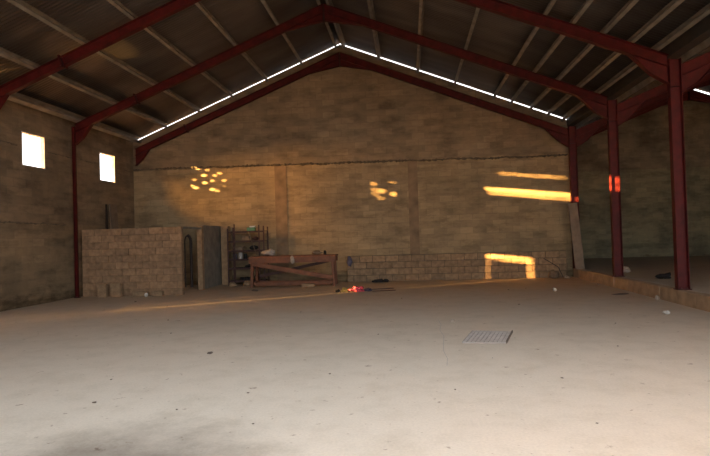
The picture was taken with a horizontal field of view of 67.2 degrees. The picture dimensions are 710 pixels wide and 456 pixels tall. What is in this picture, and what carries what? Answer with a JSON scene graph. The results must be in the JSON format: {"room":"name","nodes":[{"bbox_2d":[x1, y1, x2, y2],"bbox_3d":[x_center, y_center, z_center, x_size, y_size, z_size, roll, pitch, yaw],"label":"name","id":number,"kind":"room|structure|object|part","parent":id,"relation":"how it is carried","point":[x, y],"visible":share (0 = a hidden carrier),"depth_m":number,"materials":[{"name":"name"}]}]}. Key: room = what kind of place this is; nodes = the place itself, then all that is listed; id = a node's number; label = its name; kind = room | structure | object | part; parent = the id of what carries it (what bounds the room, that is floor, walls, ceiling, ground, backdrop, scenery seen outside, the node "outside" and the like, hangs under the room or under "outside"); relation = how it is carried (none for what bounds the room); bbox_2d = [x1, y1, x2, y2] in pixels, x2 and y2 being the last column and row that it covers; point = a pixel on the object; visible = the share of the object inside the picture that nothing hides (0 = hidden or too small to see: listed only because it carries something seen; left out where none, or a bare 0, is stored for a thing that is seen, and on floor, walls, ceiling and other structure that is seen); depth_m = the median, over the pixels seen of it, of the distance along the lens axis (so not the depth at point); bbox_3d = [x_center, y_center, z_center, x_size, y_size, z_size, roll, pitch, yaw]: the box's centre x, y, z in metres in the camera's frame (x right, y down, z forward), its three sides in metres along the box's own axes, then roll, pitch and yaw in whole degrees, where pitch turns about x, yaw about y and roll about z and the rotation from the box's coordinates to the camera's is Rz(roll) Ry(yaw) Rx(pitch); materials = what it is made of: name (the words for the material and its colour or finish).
{"room":"warehouse","nodes":[
{"label":"warehouse","id":0,"kind":"room"},
{"bbox_2d":[0,100,134,311],"bbox_3d":[-8.666,-0.497,8.638,0.147,5.270,20.260,-2,-1,6],"label":"wall","id":1,"kind":"structure","parent":0,"point":[37,266],"depth_m":14.10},
{"bbox_2d":[21,131,44,168],"bbox_3d":[-8.224,-1.962,13.596,0.120,0.840,0.840,-2,-1,6],"label":"window","id":2,"kind":"structure","parent":1,"relation":"in","point":[42,139],"depth_m":13.99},
{"bbox_2d":[99,152,114,182],"bbox_3d":[-7.891,-1.903,16.929,0.120,0.880,0.860,-2,-1,6],"label":"window","id":3,"kind":"structure","parent":1,"relation":"in","point":[111,156],"depth_m":17.34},
{"bbox_2d":[81,225,221,296],"bbox_3d":[-6.131,0.947,16.685,2.950,1.970,3.301,-2,-1,6],"label":"wall","id":4,"kind":"structure","parent":0,"point":[140,259],"depth_m":15.07,"materials":[{"name":"brick"}]},
{"bbox_2d":[0,0,339,139],"bbox_3d":[-5.213,-4.693,8.404,7.585,3.077,19.980,-2,-1,6],"label":"ceiling","id":5,"kind":"structure","parent":0,"point":[189,30],"depth_m":13.77,"materials":[{"name":"grey metal"}]},
{"bbox_2d":[7,92,141,143],"bbox_3d":[-8.193,-3.120,11.232,0.203,0.237,14.655,-2,-1,6],"label":"purlin","id":6,"kind":"structure","parent":5,"relation":"attached to","point":[19,98],"depth_m":14.40,"materials":[{"name":"metal"}]},
{"bbox_2d":[0,47,168,128],"bbox_3d":[-7.179,-3.587,11.137,0.132,0.178,14.655,-2,-1,6],"label":"purlin","id":7,"kind":"structure","parent":5,"relation":"attached to","point":[4,53],"depth_m":13.35,"materials":[{"name":"metal"}]},
{"bbox_2d":[6,0,201,112],"bbox_3d":[-6.020,-4.098,11.027,0.132,0.178,14.655,-2,-1,6],"label":"purlin","id":8,"kind":"structure","parent":5,"relation":"attached to","point":[21,4],"depth_m":11.69,"materials":[{"name":"metal"}]},
{"bbox_2d":[107,0,233,97],"bbox_3d":[-4.890,-4.597,10.921,0.132,0.178,14.655,-2,-1,6],"label":"purlin","id":9,"kind":"structure","parent":5,"relation":"attached to","point":[115,3],"depth_m":13.23,"materials":[{"name":"metal"}]},
{"bbox_2d":[195,1,268,81],"bbox_3d":[-3.701,-5.121,10.809,0.132,0.178,14.655,-2,-1,6],"label":"purlin","id":10,"kind":"structure","parent":5,"relation":"attached to","point":[199,4],"depth_m":13.91,"materials":[{"name":"metal"}]},
{"bbox_2d":[260,0,303,65],"bbox_3d":[-2.522,-5.641,10.697,0.132,0.178,14.655,-2,-1,6],"label":"purlin","id":11,"kind":"structure","parent":5,"relation":"attached to","point":[264,3],"depth_m":15.21,"materials":[{"name":"metal"}]},
{"bbox_2d":[316,0,336,48],"bbox_3d":[-1.373,-6.148,10.589,0.132,0.178,14.655,-2,-1,6],"label":"purlin","id":12,"kind":"structure","parent":5,"relation":"attached to","point":[317,1],"depth_m":16.38,"materials":[{"name":"metal"}]},
{"bbox_2d":[133,45,572,284],"bbox_3d":[-0.496,-2.052,17.884,14.830,8.160,0.277,-2,-1,6],"label":"wall","id":13,"kind":"structure","parent":0,"point":[344,162],"depth_m":17.76,"materials":[{"name":"brick"}]},
{"bbox_2d":[0,276,709,455],"bbox_3d":[-1.398,1.785,7.887,14.770,0.250,20.260,-2,-1,6],"label":"floor","id":14,"kind":"structure","parent":0,"point":[635,370],"depth_m":5.90,"materials":[{"name":"grey concrete"}]},
{"bbox_2d":[71,127,80,297],"bbox_3d":[-7.854,-0.447,15.019,0.115,4.810,0.140,-2,-1,6],"label":"steel column","id":15,"kind":"structure","parent":14,"relation":"on","point":[74,165],"depth_m":15.00,"materials":[{"name":"red metal"}]},
{"bbox_2d":[74,3,323,144],"bbox_3d":[-4.358,-4.175,14.715,7.135,3.449,0.180,-2,-1,6],"label":"rafter","id":16,"kind":"object","parent":15,"relation":"attached to","point":[315,15],"visible":1,"depth_m":14.69,"materials":[{"name":"red paint"}]},
{"bbox_3d":[-0.861,-5.780,14.385,0.012,0.460,0.170,-2,-1,6],"label":"plate","id":17,"kind":"part","parent":16,"relation":"part of","materials":[{"name":"red metal"}]},
{"bbox_2d":[97,284,107,296],"bbox_3d":[-7.056,1.755,14.954,0.260,0.360,0.140,-2,-1,3],"label":"concrete block","id":18,"kind":"object","parent":14,"relation":"on","point":[102,289],"visible":1,"depth_m":14.89,"materials":[{"name":"grey concrete"}]},
{"bbox_2d":[105,204,107,228],"bbox_3d":[-7.709,0.619,16.645,0.060,2.720,0.290,-2,-1,6],"label":"sheet","id":19,"kind":"object","parent":14,"relation":"on","point":[106,213],"visible":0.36,"depth_m":16.65,"materials":[{"name":"metal"}]},
{"bbox_2d":[109,204,118,228],"bbox_3d":[-7.620,0.607,17.033,0.172,2.738,0.420,-2,-1,6],"label":"leaning board","id":20,"kind":"object","parent":14,"relation":"on","point":[113,214],"visible":0.42,"depth_m":17.02,"materials":[{"name":"brown wood"}]},
{"bbox_2d":[110,283,122,296],"bbox_3d":[-6.641,1.736,14.892,0.300,0.370,0.140,-2,-1,7],"label":"concrete block","id":21,"kind":"object","parent":14,"relation":"on","point":[116,290],"visible":1,"depth_m":14.83,"materials":[{"name":"concrete"}]},
{"bbox_2d":[133,291,148,296],"bbox_3d":[-5.957,1.835,14.863,0.400,0.130,0.140,-2,-1,4],"label":"concrete block","id":22,"kind":"object","parent":14,"relation":"on","point":[140,293],"visible":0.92,"depth_m":14.80,"materials":[{"name":"grey concrete"}]},
{"bbox_2d":[151,291,163,295],"bbox_3d":[-5.462,1.814,14.794,0.300,0.140,0.140,-2,-1,8],"label":"concrete block","id":23,"kind":"object","parent":14,"relation":"on","point":[153,293],"visible":1,"depth_m":14.73,"materials":[{"name":"grey concrete"}]},
{"bbox_2d":[184,234,192,286],"bbox_3d":[-5.226,1.026,16.790,0.265,1.661,0.090,-2,-1,6],"label":"pipe","id":24,"kind":"object","parent":14,"relation":"on","point":[188,235],"visible":1,"depth_m":16.75,"materials":[{"name":"metal"}]},
{"bbox_2d":[221,226,231,284],"bbox_3d":[-4.321,0.921,17.957,0.240,1.950,0.300,-2,-1,6],"label":"concrete post","id":25,"kind":"object","parent":14,"relation":"on","point":[224,260],"visible":0.79,"depth_m":17.82,"materials":[{"name":"grey concrete"}]},
{"bbox_2d":[229,282,236,286],"bbox_3d":[-3.897,1.811,17.071,0.248,0.158,0.192,-2,-1,6],"label":"lump","id":26,"kind":"object","parent":14,"relation":"on","point":[231,284],"visible":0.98,"depth_m":17.01,"materials":[{"name":"stone"}]},
{"bbox_2d":[243,281,249,285],"bbox_3d":[-3.428,1.769,17.056,0.292,0.185,0.255,-1,-1,-20],"label":"lump","id":27,"kind":"object","parent":14,"relation":"on","point":[246,283],"visible":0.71,"depth_m":16.95,"materials":[{"name":"grey stone"}]},
{"bbox_2d":[227,224,269,285],"bbox_3d":[-3.511,0.867,17.626,1.244,2.000,0.544,-2,-1,6],"label":"storage rack","id":28,"kind":"object","parent":14,"relation":"on","point":[233,231],"depth_m":17.40,"materials":[{"name":"red metal"}]},
{"bbox_3d":[-4.131,0.953,17.436,0.044,1.860,0.044,-2,-1,6],"label":"post","id":29,"kind":"part","parent":28,"relation":"part of","materials":[{"name":"red metal"}]},
{"bbox_3d":[-4.062,0.938,17.931,0.044,1.900,0.044,-2,-1,6],"label":"post","id":30,"kind":"part","parent":28,"relation":"part of","materials":[{"name":"red metal"}]},
{"bbox_3d":[-3.912,0.876,17.435,0.044,2.000,0.044,-2,-1,6],"label":"post","id":31,"kind":"part","parent":28,"relation":"part of","materials":[{"name":"red metal"}]},
{"bbox_3d":[-3.532,1.026,17.369,1.200,0.056,0.012,-2,-1,6],"label":"shelf rail","id":32,"kind":"part","parent":28,"relation":"part of","materials":[{"name":"red metal"}]},
{"bbox_3d":[-3.581,1.662,17.583,0.460,0.088,0.328,-2,-1,6],"label":"cable coil","id":33,"kind":"part","parent":28,"relation":"part of","materials":[{"name":"black rubber"}]},
{"bbox_3d":[-3.559,0.126,17.382,1.200,0.056,0.012,-2,-1,6],"label":"shelf rail","id":34,"kind":"part","parent":28,"relation":"part of","materials":[{"name":"red metal"}]},
{"bbox_3d":[-3.550,0.436,17.378,1.200,0.056,0.012,-2,-1,6],"label":"shelf rail","id":35,"kind":"part","parent":28,"relation":"part of","materials":[{"name":"red metal"}]},
{"bbox_2d":[241,236,250,240],"bbox_3d":[-3.576,0.335,17.548,0.260,0.160,0.200,-2,-1,6],"label":"cardboard box","id":36,"kind":"object","parent":28,"relation":"on","point":[243,238],"visible":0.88,"depth_m":17.45,"materials":[{"name":"brown cardboard"}]},
{"bbox_3d":[-3.540,0.746,17.373,1.200,0.056,0.012,-2,-1,6],"label":"shelf rail","id":37,"kind":"part","parent":28,"relation":"part of","materials":[{"name":"red metal"}]},
{"bbox_3d":[-3.523,1.315,17.365,1.200,0.056,0.012,-2,-1,6],"label":"shelf rail","id":38,"kind":"part","parent":28,"relation":"part of","materials":[{"name":"red metal"}]},
{"bbox_3d":[-3.511,1.725,17.358,1.200,0.056,0.012,-2,-1,6],"label":"shelf rail","id":39,"kind":"part","parent":28,"relation":"part of","materials":[{"name":"red metal"}]},
{"bbox_2d":[247,226,255,230],"bbox_3d":[-3.401,0.014,17.545,0.270,0.160,0.220,-2,-1,0],"label":"tin box","id":40,"kind":"object","parent":28,"relation":"on","point":[252,228],"visible":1,"depth_m":17.45,"materials":[{"name":"green metal"}]},
{"bbox_3d":[-3.096,0.875,17.353,0.044,1.950,0.044,-2,-1,6],"label":"post","id":41,"kind":"part","parent":28,"relation":"part of","materials":[{"name":"red metal"}]},
{"bbox_3d":[-2.938,0.885,17.317,0.044,1.920,0.044,-2,-1,6],"label":"post","id":42,"kind":"part","parent":28,"relation":"part of","materials":[{"name":"red metal"}]},
{"bbox_3d":[-2.888,0.901,17.815,0.044,1.900,0.044,-2,-1,6],"label":"post","id":43,"kind":"part","parent":28,"relation":"part of","materials":[{"name":"red metal"}]},
{"bbox_2d":[248,254,337,287],"bbox_3d":[-1.900,1.331,16.690,2.720,0.953,0.713,-2,-1,5],"label":"bench","id":44,"kind":"object","parent":14,"relation":"on","point":[257,261],"visible":1,"depth_m":16.42,"materials":[{"name":"brown wood"}]},
{"bbox_3d":[-3.177,1.391,16.516,0.120,0.905,0.100,-2,-1,5],"label":"leg","id":45,"kind":"part","parent":44,"relation":"part of","materials":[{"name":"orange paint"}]},
{"bbox_3d":[-3.131,1.398,17.094,0.120,0.905,0.100,-2,-1,5],"label":"leg","id":46,"kind":"part","parent":44,"relation":"part of","materials":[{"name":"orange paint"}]},
{"bbox_2d":[261,249,274,255],"bbox_3d":[-2.729,0.761,16.751,0.454,0.219,0.341,-2,-1,6],"label":"cloth","id":47,"kind":"object","parent":44,"relation":"on","point":[270,252],"visible":1,"depth_m":16.66,"materials":[{"name":"fabric"}]},
{"bbox_3d":[-1.905,1.707,16.479,2.360,0.110,0.045,-2,-1,5],"label":"rail","id":48,"kind":"part","parent":44,"relation":"part of","materials":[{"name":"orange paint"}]},
{"bbox_3d":[-1.870,1.712,16.922,2.360,0.110,0.045,-2,-1,5],"label":"rail","id":49,"kind":"part","parent":44,"relation":"part of","materials":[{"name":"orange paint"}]},
{"bbox_2d":[312,250,322,254],"bbox_3d":[-1.167,0.761,16.586,0.369,0.136,0.216,-2,-1,6],"label":"bundle","id":50,"kind":"object","parent":44,"relation":"on","point":[317,252],"visible":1,"depth_m":16.52,"materials":[{"name":"grey fabric"}]},
{"bbox_3d":[-0.666,1.312,16.317,0.120,0.905,0.100,-2,-1,5],"label":"leg","id":51,"kind":"part","parent":44,"relation":"part of","materials":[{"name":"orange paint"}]},
{"bbox_3d":[-0.620,1.319,16.895,0.120,0.905,0.100,-2,-1,5],"label":"leg","id":52,"kind":"part","parent":44,"relation":"part of","materials":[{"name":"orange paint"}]},
{"bbox_2d":[301,283,314,286],"bbox_3d":[-1.409,1.732,16.150,0.400,0.100,0.180,-2,-1,6],"label":"concrete block","id":53,"kind":"object","parent":14,"relation":"on","point":[306,284],"visible":1,"depth_m":16.06,"materials":[{"name":"grey concrete"}]},
{"bbox_2d":[349,286,364,291],"bbox_3d":[0.038,1.654,14.454,0.446,0.170,0.440,-2,-1,-3],"label":"cloth","id":54,"kind":"object","parent":14,"relation":"on","point":[355,288],"visible":0.99,"depth_m":14.30,"materials":[{"name":"red fabric"}]},
{"bbox_2d":[371,279,388,281],"bbox_3d":[0.803,1.680,17.033,0.586,0.131,0.170,-2,-1,6],"label":"rag","id":55,"kind":"object","parent":14,"relation":"on","point":[375,280],"visible":1,"depth_m":16.98,"materials":[{"name":"fabric"}]},
{"bbox_2d":[347,250,566,281],"bbox_3d":[3.215,1.241,17.258,6.934,0.835,0.301,-2,-1,6],"label":"wall","id":56,"kind":"structure","parent":14,"relation":"on","point":[526,264],"depth_m":17.11,"materials":[{"name":"brown brick"}]},
{"bbox_2d":[347,256,352,266],"bbox_3d":[-0.176,1.084,17.417,0.195,0.352,0.102,-2,-1,6],"label":"rag","id":57,"kind":"object","parent":56,"relation":"hanging from","point":[349,259],"visible":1,"depth_m":17.38,"materials":[{"name":"fabric"}]},
{"bbox_2d":[462,330,512,343],"bbox_3d":[1.891,1.536,7.571,0.584,0.036,0.954,-2,-1,21],"label":"mesh panel","id":58,"kind":"object","parent":14,"relation":"on","point":[476,336],"visible":1,"depth_m":7.54,"materials":[{"name":"metal"}]},
{"bbox_2d":[549,270,558,278],"bbox_3d":[6.163,1.441,16.581,0.302,0.307,0.202,-2,-1,22],"label":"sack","id":59,"kind":"object","parent":14,"relation":"on","point":[553,274],"visible":0.98,"depth_m":16.51,"materials":[{"name":"beige fabric"}]},
{"bbox_2d":[573,268,709,311],"bbox_3d":[5.982,1.336,7.056,0.177,0.378,19.655,-2,-1,6],"label":"curb","id":60,"kind":"object","parent":14,"relation":"on","point":[701,301],"depth_m":11.46,"materials":[{"name":"concrete"}]},
{"bbox_2d":[568,203,584,268],"bbox_3d":[6.873,0.239,16.611,0.382,2.065,0.219,-2,-1,6],"label":"plank","id":61,"kind":"object","parent":60,"relation":"on","point":[572,207],"visible":1,"depth_m":16.59,"materials":[{"name":"wood"}]},
{"bbox_3d":[-8.171,-0.484,11.835,0.115,4.810,0.140,-2,-1,6],"label":"steel column","id":62,"kind":"structure","parent":14,"relation":"on","visible":0},
{"bbox_2d":[0,0,200,109],"bbox_3d":[-4.676,-4.212,11.530,7.135,3.449,0.180,-2,-1,6],"label":"rafter","id":63,"kind":"object","parent":62,"relation":"attached to","point":[172,7],"visible":1,"depth_m":11.62,"materials":[{"name":"red paint"}]},
{"bbox_3d":[-6.394,-3.630,11.695,0.136,0.268,0.180,-2,-1,6],"label":"splice plate","id":64,"kind":"part","parent":63,"relation":"part of","materials":[{"name":"red metal"}]},
{"bbox_2d":[325,0,709,117],"bbox_3d":[2.562,-4.936,11.250,7.335,2.974,12.780,-2,-1,6],"label":"ceiling","id":65,"kind":"structure","parent":0,"point":[501,38],"depth_m":13.26,"materials":[{"name":"grey metal"}]},
{"bbox_2d":[325,0,345,48],"bbox_3d":[-1.088,-6.156,10.560,0.130,0.175,14.655,-2,-1,6],"label":"purlin","id":66,"kind":"structure","parent":65,"relation":"attached to","point":[329,2],"depth_m":16.46,"materials":[{"name":"metal"}]},
{"bbox_2d":[367,0,380,60],"bbox_3d":[0.080,-5.726,10.439,0.130,0.175,14.655,-2,-1,6],"label":"purlin","id":67,"kind":"structure","parent":65,"relation":"attached to","point":[369,2],"depth_m":15.44,"materials":[{"name":"metal"}]},
{"bbox_2d":[416,0,424,72],"bbox_3d":[1.348,-5.259,10.307,0.130,0.175,14.655,-2,-1,6],"label":"purlin","id":68,"kind":"structure","parent":65,"relation":"attached to","point":[422,2],"depth_m":13.83,"materials":[{"name":"metal"}]},
{"bbox_2d":[453,8,479,85],"bbox_3d":[2.546,-4.818,10.182,0.130,0.175,14.655,-2,-1,6],"label":"purlin","id":69,"kind":"structure","parent":65,"relation":"attached to","point":[477,9],"depth_m":13.30,"materials":[{"name":"metal"}]},
{"bbox_2d":[492,0,556,98],"bbox_3d":[3.784,-4.362,10.054,0.130,0.175,14.655,-2,-1,6],"label":"purlin","id":70,"kind":"structure","parent":65,"relation":"attached to","point":[552,2],"depth_m":12.55,"materials":[{"name":"metal"}]},
{"bbox_2d":[509,0,593,103],"bbox_3d":[4.318,-4.166,9.998,0.130,0.175,14.655,-2,-1,6],"label":"purlin","id":71,"kind":"structure","parent":65,"relation":"attached to","point":[587,3],"depth_m":12.15,"materials":[{"name":"metal"}]},
{"bbox_2d":[528,0,638,110],"bbox_3d":[4.912,-3.947,9.937,0.130,0.175,14.655,-2,-1,6],"label":"purlin","id":72,"kind":"structure","parent":65,"relation":"attached to","point":[630,3],"depth_m":11.63,"materials":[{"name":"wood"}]},
{"bbox_2d":[545,0,684,116],"bbox_3d":[5.445,-3.751,9.881,0.130,0.175,14.655,-2,-1,6],"label":"purlin","id":73,"kind":"structure","parent":65,"relation":"attached to","point":[673,4],"depth_m":10.66,"materials":[{"name":"metal"}]},
{"bbox_2d":[560,3,709,121],"bbox_3d":[5.909,-3.581,9.833,0.130,0.175,14.655,-2,-1,6],"label":"purlin","id":74,"kind":"structure","parent":65,"relation":"attached to","point":[705,11],"depth_m":10.36,"materials":[{"name":"metal"}]},
{"bbox_2d":[577,90,709,257],"bbox_3d":[13.862,-2.098,22.061,12.850,7.410,0.200,-2,-1,6],"label":"wall","id":75,"kind":"structure","parent":0,"point":[644,148],"depth_m":22.13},
{"bbox_2d":[579,46,709,127],"bbox_3d":[12.551,-4.829,9.419,12.890,2.506,25.520,-2,-1,6],"label":"ceiling","id":76,"kind":"structure","parent":0,"point":[706,88],"depth_m":21.65,"materials":[{"name":"grey metal"}]},
{"bbox_2d":[566,14,709,125],"bbox_3d":[6.152,-3.477,9.805,0.220,0.270,14.650,-2,-1,6],"label":"gutter","id":77,"kind":"object","parent":76,"relation":"attached to","point":[700,31],"visible":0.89,"depth_m":10.60,"materials":[{"name":"metal"}]},
{"bbox_2d":[575,37,709,128],"bbox_3d":[6.798,-3.418,12.526,0.131,0.178,20.195,-2,-1,6],"label":"purlin","id":78,"kind":"structure","parent":76,"relation":"attached to","point":[703,45],"depth_m":12.44,"materials":[{"name":"metal"}]},
{"bbox_2d":[578,47,709,128],"bbox_3d":[7.879,-3.886,12.424,0.131,0.178,20.195,-2,-1,6],"label":"purlin","id":79,"kind":"structure","parent":76,"relation":"attached to","point":[655,83],"depth_m":14.66,"materials":[{"name":"metal"}]},
{"bbox_2d":[584,255,709,293],"bbox_3d":[12.722,1.220,9.271,12.800,0.470,25.800,-2,-1,6],"label":"floor","id":80,"kind":"structure","parent":0,"point":[645,269],"depth_m":15.75,"materials":[{"name":"grey concrete"}]},
{"bbox_2d":[568,126,579,267],"bbox_3d":[6.934,-0.975,16.888,0.260,4.490,0.190,-2,-1,6],"label":"steel column","id":81,"kind":"structure","parent":80,"relation":"on","point":[573,164],"depth_m":16.89,"materials":[{"name":"red metal"}]},
{"bbox_2d":[340,52,568,146],"bbox_3d":[3.135,-4.183,17.305,7.204,3.467,0.170,-2,-1,6],"label":"rafter","id":82,"kind":"object","parent":81,"relation":"attached to","point":[559,133],"visible":1,"depth_m":17.27,"materials":[{"name":"red paint"}]},
{"bbox_2d":[135,52,339,165],"bbox_3d":[-4.024,-3.966,18.015,7.135,3.449,0.180,-2,-1,6],"label":"rafter","id":83,"kind":"object","parent":82,"relation":"attached to","point":[333,61],"visible":1,"depth_m":18.00,"materials":[{"name":"red paint"}]},
{"bbox_2d":[576,73,709,146],"bbox_3d":[10.021,-4.135,16.618,6.159,2.998,0.170,-2,-1,6],"label":"rafter","id":84,"kind":"object","parent":81,"relation":"attached to","point":[584,133],"visible":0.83,"depth_m":16.84,"materials":[{"name":"red paint"}]},
{"bbox_2d":[607,99,624,276],"bbox_3d":[6.605,-1.014,13.585,0.260,4.490,0.190,-2,-1,6],"label":"steel column","id":85,"kind":"structure","parent":80,"relation":"on","point":[612,111],"depth_m":13.57,"materials":[{"name":"red metal"}]},
{"bbox_2d":[324,4,607,119],"bbox_3d":[2.801,-4.392,14.004,7.204,3.467,0.170,-2,-1,6],"label":"rafter","id":86,"kind":"object","parent":85,"relation":"attached to","point":[596,102],"visible":1,"depth_m":13.97,"materials":[{"name":"red paint"}]},
{"bbox_2d":[617,72,709,125],"bbox_3d":[9.692,-4.174,13.315,6.159,2.998,0.170,-2,-1,6],"label":"rafter","id":87,"kind":"object","parent":85,"relation":"attached to","point":[628,108],"visible":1,"depth_m":13.55,"materials":[{"name":"red paint"}]},
{"bbox_2d":[623,266,629,271],"bbox_3d":[7.459,1.149,14.770,0.255,0.191,0.166,-2,-1,19],"label":"lump","id":88,"kind":"object","parent":80,"relation":"on","point":[626,269],"visible":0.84,"depth_m":14.72,"materials":[{"name":"stone"}]},
{"bbox_2d":[655,272,670,278],"bbox_3d":[7.292,1.127,12.617,0.484,0.160,0.255,-1,-1,-27],"label":"sack","id":89,"kind":"object","parent":80,"relation":"on","point":[666,275],"visible":0.98,"depth_m":12.54,"materials":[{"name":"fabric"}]},
{"bbox_2d":[667,58,691,289],"bbox_3d":[6.288,-1.051,10.401,0.260,4.490,0.190,-2,-1,6],"label":"steel column","id":90,"kind":"structure","parent":80,"relation":"on","point":[674,88],"depth_m":10.39,"materials":[{"name":"red metal"}]},
{"bbox_2d":[454,0,669,84],"bbox_3d":[2.483,-4.429,10.820,7.204,3.467,0.170,-2,-1,6],"label":"rafter","id":91,"kind":"object","parent":90,"relation":"attached to","point":[652,62],"visible":1,"depth_m":10.59,"materials":[{"name":"red paint"}]},
{"bbox_2d":[682,52,709,92],"bbox_3d":[9.375,-4.211,10.131,6.159,2.998,0.170,-2,-1,6],"label":"rafter","id":92,"kind":"object","parent":90,"relation":"attached to","point":[694,70],"visible":1,"depth_m":10.38,"materials":[{"name":"red paint"}]},
{"bbox_3d":[7.285,-0.877,19.686,0.115,4.357,0.140,-2,-1,6],"label":"steel column","id":93,"kind":"structure","parent":80,"relation":"on","visible":0},
{"bbox_2d":[596,79,709,131],"bbox_3d":[10.301,-4.102,19.424,6.159,2.998,0.170,-2,-1,6],"label":"rafter","id":94,"kind":"object","parent":93,"relation":"attached to","point":[705,83],"visible":0.18,"depth_m":19.33,"materials":[{"name":"red paint"}]},
{"bbox_3d":[19.938,-1.182,21.143,0.240,4.246,0.190,-2,-1,6],"label":"steel column","id":95,"kind":"structure","parent":80,"relation":"on","visible":0},
{"bbox_2d":[688,90,709,102],"bbox_3d":[16.692,-4.276,21.503,6.099,2.975,0.170,-2,-1,6],"label":"rafter","id":96,"kind":"object","parent":95,"relation":"attached to","point":[694,95],"visible":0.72,"depth_m":21.77,"materials":[{"name":"red paint"}]},
{"bbox_3d":[7.553,-0.846,22.373,0.115,4.357,0.140,-2,-1,6],"label":"steel column","id":97,"kind":"structure","parent":80,"relation":"on","visible":0},
{"bbox_2d":[592,92,688,135],"bbox_3d":[10.568,-4.070,22.110,6.159,2.998,0.170,-2,-1,6],"label":"rafter","id":98,"kind":"object","parent":97,"relation":"attached to","point":[686,95],"visible":0.28,"depth_m":21.95,"materials":[{"name":"red paint"}]}
]}

